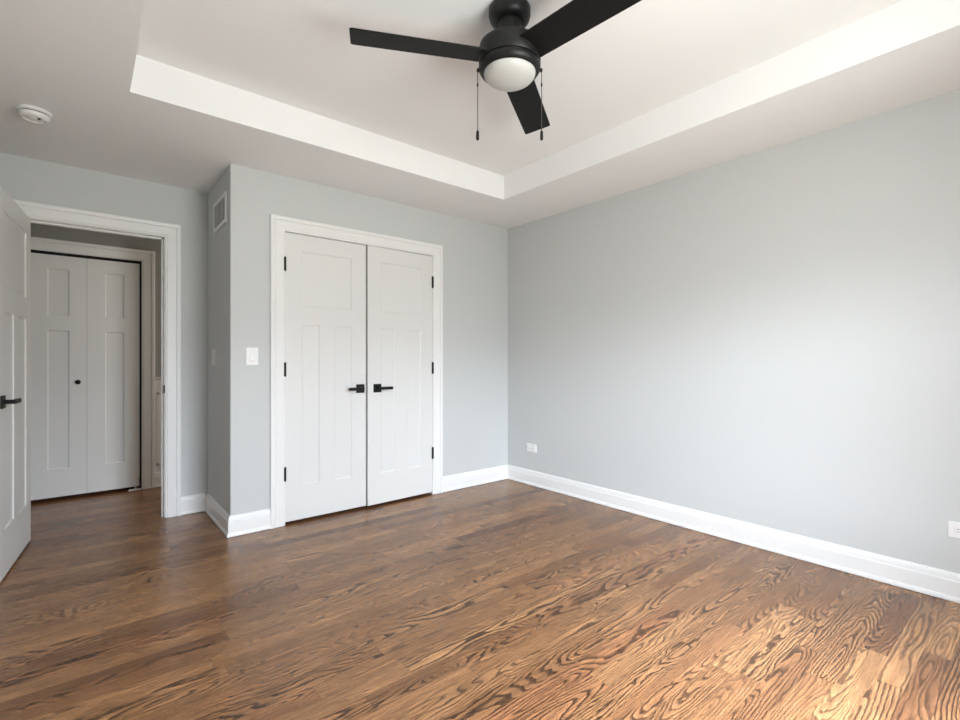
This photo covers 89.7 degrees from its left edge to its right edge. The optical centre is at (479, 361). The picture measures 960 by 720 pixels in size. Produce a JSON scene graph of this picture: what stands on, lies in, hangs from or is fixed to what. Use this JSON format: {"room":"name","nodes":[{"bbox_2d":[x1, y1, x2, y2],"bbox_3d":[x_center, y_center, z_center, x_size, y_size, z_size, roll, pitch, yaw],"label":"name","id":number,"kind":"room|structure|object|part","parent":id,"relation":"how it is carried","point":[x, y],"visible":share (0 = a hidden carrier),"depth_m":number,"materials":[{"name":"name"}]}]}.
{"room":"empty bedroom","nodes":[
{"label":"empty bedroom","id":0,"kind":"room"},
{"bbox_2d":[31,223,160,488],"bbox_3d":[-3.417,-0.074,4.376,4.300,2.433,0.600,0,0,-40],"label":"wall","id":1,"kind":"structure","parent":0,"point":[37,230],"depth_m":4.31,"materials":[{"name":"grey paint"}]},
{"bbox_2d":[31,250,140,262],"bbox_3d":[-3.330,-0.887,4.086,0.752,0.009,0.022,0,0,-40],"label":"track","id":2,"kind":"object","parent":1,"relation":"attached to","point":[31,250],"visible":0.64,"depth_m":4.07,"materials":[{"name":"black metal"}]},
{"bbox_2d":[31,253,86,499],"bbox_3d":[-3.458,0.122,3.956,0.362,1.980,0.071,0,0,-40],"label":"door","id":3,"kind":"structure","parent":2,"relation":"hanging from","point":[58,283],"depth_m":3.96,"materials":[{"name":"white wood"}]},
{"bbox_2d":[31,237,154,488],"bbox_3d":[-3.309,0.075,4.061,0.954,2.134,0.024,0,0,-40],"label":"door frame","id":4,"kind":"structure","parent":1,"relation":"attached to","point":[147,258],"depth_m":4.32,"materials":[{"name":"white paint"}]},
{"bbox_2d":[87,259,140,492],"bbox_3d":[-3.180,0.137,4.199,0.372,2.010,0.050,0,0,-40],"label":"door","id":5,"kind":"structure","parent":1,"relation":"in","point":[112,286],"depth_m":4.18,"materials":[{"name":"white wood"}]},
{"bbox_2d":[155,377,160,487],"bbox_3d":[-2.287,0.643,4.899,1.690,0.998,0.032,0,0,-40],"label":"wainscot","id":6,"kind":"structure","parent":1,"relation":"attached to","point":[157,379],"depth_m":4.38,"materials":[{"name":"white paint"}]},
{"bbox_2d":[0,152,207,496],"bbox_3d":[-2.228,-0.074,3.665,5.428,2.433,0.120,0,0,-40],"label":"wall","id":7,"kind":"structure","parent":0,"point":[22,178],"depth_m":3.60,"materials":[{"name":"grey paint"}]},
{"bbox_2d":[0,185,30,581],"bbox_3d":[-2.660,0.115,2.745,0.147,2.030,0.770,0,0,-34],"label":"door","id":8,"kind":"structure","parent":7,"relation":"in","point":[15,225],"depth_m":2.71,"materials":[{"name":"white wood"}]},
{"bbox_3d":[-2.453,0.210,2.555,0.014,0.023,0.124,0,0,-34],"label":"lever","id":9,"kind":"part","parent":8,"relation":"part of","materials":[{"name":"black metal"}]},
{"bbox_2d":[13,199,180,517],"bbox_3d":[-2.632,0.067,3.316,0.971,2.150,0.144,0,0,-40],"label":"door frame","id":10,"kind":"structure","parent":7,"relation":"attached to","point":[169,234],"depth_m":3.53,"materials":[{"name":"white paint"}]},
{"bbox_2d":[180,493,205,514],"bbox_3d":[-2.159,1.073,3.629,0.170,0.132,0.024,0,0,-40],"label":"baseboard","id":11,"kind":"structure","parent":7,"relation":"attached to","point":[195,503],"depth_m":3.63,"materials":[{"name":"white paint"}]},
{"bbox_2d":[208,163,507,515],"bbox_3d":[-0.909,-0.074,4.207,2.462,2.433,0.724,0,0,-40],"label":"wall","id":12,"kind":"structure","parent":0,"point":[475,254],"depth_m":3.57,"materials":[{"name":"grey paint"}]},
{"bbox_2d":[212,349,215,364],"bbox_3d":[-1.940,-0.029,3.514,0.012,0.117,0.118,0,0,-40],"label":"light switch","id":13,"kind":"object","parent":12,"relation":"attached to","point":[213,350],"visible":1,"depth_m":3.49,"materials":[{"name":"white plastic"}]},
{"bbox_2d":[213,191,226,233],"bbox_3d":[-1.812,-1.030,3.360,0.010,0.208,0.386,0,0,-40],"label":"air vent","id":14,"kind":"object","parent":12,"relation":"in","point":[220,207],"visible":1,"depth_m":3.34,"materials":[{"name":"white plastic"}]},
{"bbox_2d":[205,493,270,537],"bbox_3d":[-1.764,1.073,3.485,0.272,0.132,0.748,0,0,-40],"label":"baseboard","id":15,"kind":"structure","parent":12,"relation":"attached to","point":[255,521],"depth_m":3.23,"materials":[{"name":"white paint"}]},
{"bbox_2d":[246,347,257,364],"bbox_3d":[-1.522,-0.034,3.224,0.075,0.117,0.012,0,0,-40],"label":"light switch","id":16,"kind":"object","parent":12,"relation":"attached to","point":[251,353],"visible":1,"depth_m":3.22,"materials":[{"name":"white plastic"}]},
{"bbox_2d":[284,232,365,521],"bbox_3d":[-1.121,0.111,3.543,0.622,2.022,0.091,0,0,-40],"label":"door","id":17,"kind":"structure","parent":12,"relation":"in","point":[325,363],"depth_m":3.55,"materials":[{"name":"white wood"}]},
{"bbox_3d":[-0.932,0.210,3.650,0.124,0.023,0.014,0,0,-40],"label":"lever","id":18,"kind":"part","parent":17,"relation":"part of","materials":[{"name":"black metal"}]},
{"bbox_2d":[270,214,442,528],"bbox_3d":[-0.918,0.069,3.793,1.429,2.147,0.143,0,0,-40],"label":"door frame","id":19,"kind":"structure","parent":12,"relation":"attached to","point":[279,225],"depth_m":3.37,"materials":[{"name":"white paint"}]},
{"bbox_2d":[366,245,433,505],"bbox_3d":[-0.628,0.111,3.939,0.622,2.022,0.091,0,0,-41],"label":"door","id":20,"kind":"structure","parent":12,"relation":"in","point":[399,284],"depth_m":3.91,"materials":[{"name":"white wood"}]},
{"bbox_3d":[-0.739,0.211,3.790,0.124,0.023,0.014,0,0,-41],"label":"lever","id":21,"kind":"part","parent":20,"relation":"part of","materials":[{"name":"black metal"}]},
{"bbox_2d":[443,465,507,491],"bbox_3d":[-0.032,1.073,4.446,0.772,0.132,0.024,0,0,-40],"label":"baseboard","id":22,"kind":"structure","parent":12,"relation":"attached to","point":[482,476],"depth_m":4.42,"materials":[{"name":"white paint"}]},
{"bbox_2d":[0,477,959,719],"bbox_3d":[-1.182,1.202,2.460,5.708,0.120,6.800,0,0,-40],"label":"floor","id":23,"kind":"structure","parent":0,"point":[506,599],"depth_m":2.09,"materials":[{"name":"brown wood"}]},
{"bbox_2d":[0,0,959,228],"bbox_3d":[-1.182,-1.435,2.460,5.708,0.289,6.800,0,0,-40],"label":"ceiling","id":24,"kind":"structure","parent":0,"point":[175,93],"depth_m":2.47,"materials":[{"name":"white paint"}]},
{"bbox_2d":[15,104,51,123],"bbox_3d":[-2.301,-1.268,2.490,0.140,0.046,0.140,0,0,-40],"label":"smoke detector","id":25,"kind":"object","parent":24,"relation":"attached to","point":[34,114],"visible":1,"depth_m":2.46,"materials":[{"name":"white plastic"}]},
{"bbox_2d":[349,0,641,140],"bbox_3d":[0.190,-1.204,1.925,1.183,0.551,1.061,0,0,-40],"label":"ceiling fan","id":26,"kind":"object","parent":24,"relation":"hanging from","point":[509,56],"visible":1,"depth_m":1.94,"materials":[{"name":"black metal"}]},
{"bbox_3d":[-0.233,-1.271,1.947,0.564,0.006,0.141,0,12,-13],"label":"blade","id":27,"kind":"part","parent":26,"relation":"part of","materials":[{"name":"black laminate"}]},
{"bbox_3d":[-0.010,-1.095,2.028,0.003,0.258,0.003,0,0,-17],"label":"pull chain","id":28,"kind":"part","parent":26,"relation":"part of","materials":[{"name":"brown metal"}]},
{"bbox_3d":[0.124,-1.188,2.028,0.217,0.053,0.217,0,0,-40],"label":"light globe","id":29,"kind":"part","parent":26,"relation":"part of","materials":[{"name":"white glass"}]},
{"bbox_3d":[0.233,-1.271,2.379,0.141,0.006,0.564,-13,-4,17],"label":"blade","id":30,"kind":"part","parent":26,"relation":"part of","materials":[{"name":"black laminate"}]},
{"bbox_3d":[0.259,-1.095,2.028,0.003,0.258,0.003,0,0,28],"label":"pull chain","id":31,"kind":"part","parent":26,"relation":"part of","materials":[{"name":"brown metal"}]},
{"bbox_3d":[0.380,-1.271,1.765,0.141,0.006,0.564,17,-12,-43],"label":"blade","id":32,"kind":"part","parent":26,"relation":"part of","materials":[{"name":"black laminate"}]},
{"bbox_2d":[508,89,959,573],"bbox_3d":[1.332,-0.074,3.521,0.120,2.433,4.875,0,0,-40],"label":"wall","id":33,"kind":"structure","parent":0,"point":[770,337],"depth_m":2.93,"materials":[{"name":"grey paint"}]},
{"bbox_2d":[527,443,535,452],"bbox_3d":[0.475,0.800,4.457,0.009,0.075,0.117,0,0,-40],"label":"wall outlet","id":34,"kind":"object","parent":33,"relation":"attached to","point":[530,447],"visible":1,"depth_m":4.45,"materials":[{"name":"white plastic"}]},
{"bbox_2d":[507,465,959,603],"bbox_3d":[1.507,1.073,3.196,0.024,0.132,3.911,0,0,-40],"label":"baseboard","id":35,"kind":"structure","parent":33,"relation":"attached to","point":[943,584],"depth_m":2.89,"materials":[{"name":"white paint"}]},
{"bbox_2d":[948,520,959,537],"bbox_3d":[2.282,0.801,2.268,0.009,0.075,0.117,0,0,-40],"label":"wall outlet","id":36,"kind":"object","parent":33,"relation":"attached to","point":[953,527],"visible":1,"depth_m":2.30,"materials":[{"name":"white plastic"}]},
{"bbox_2d":[954,527,959,533],"bbox_3d":[2.268,0.801,2.282,0.004,0.029,0.033,0,0,-40],"label":"receptacle","id":37,"kind":"object","parent":36,"relation":"attached to","point":[956,529],"depth_m":2.29,"materials":[{"name":"grey plastic"}]}
]}

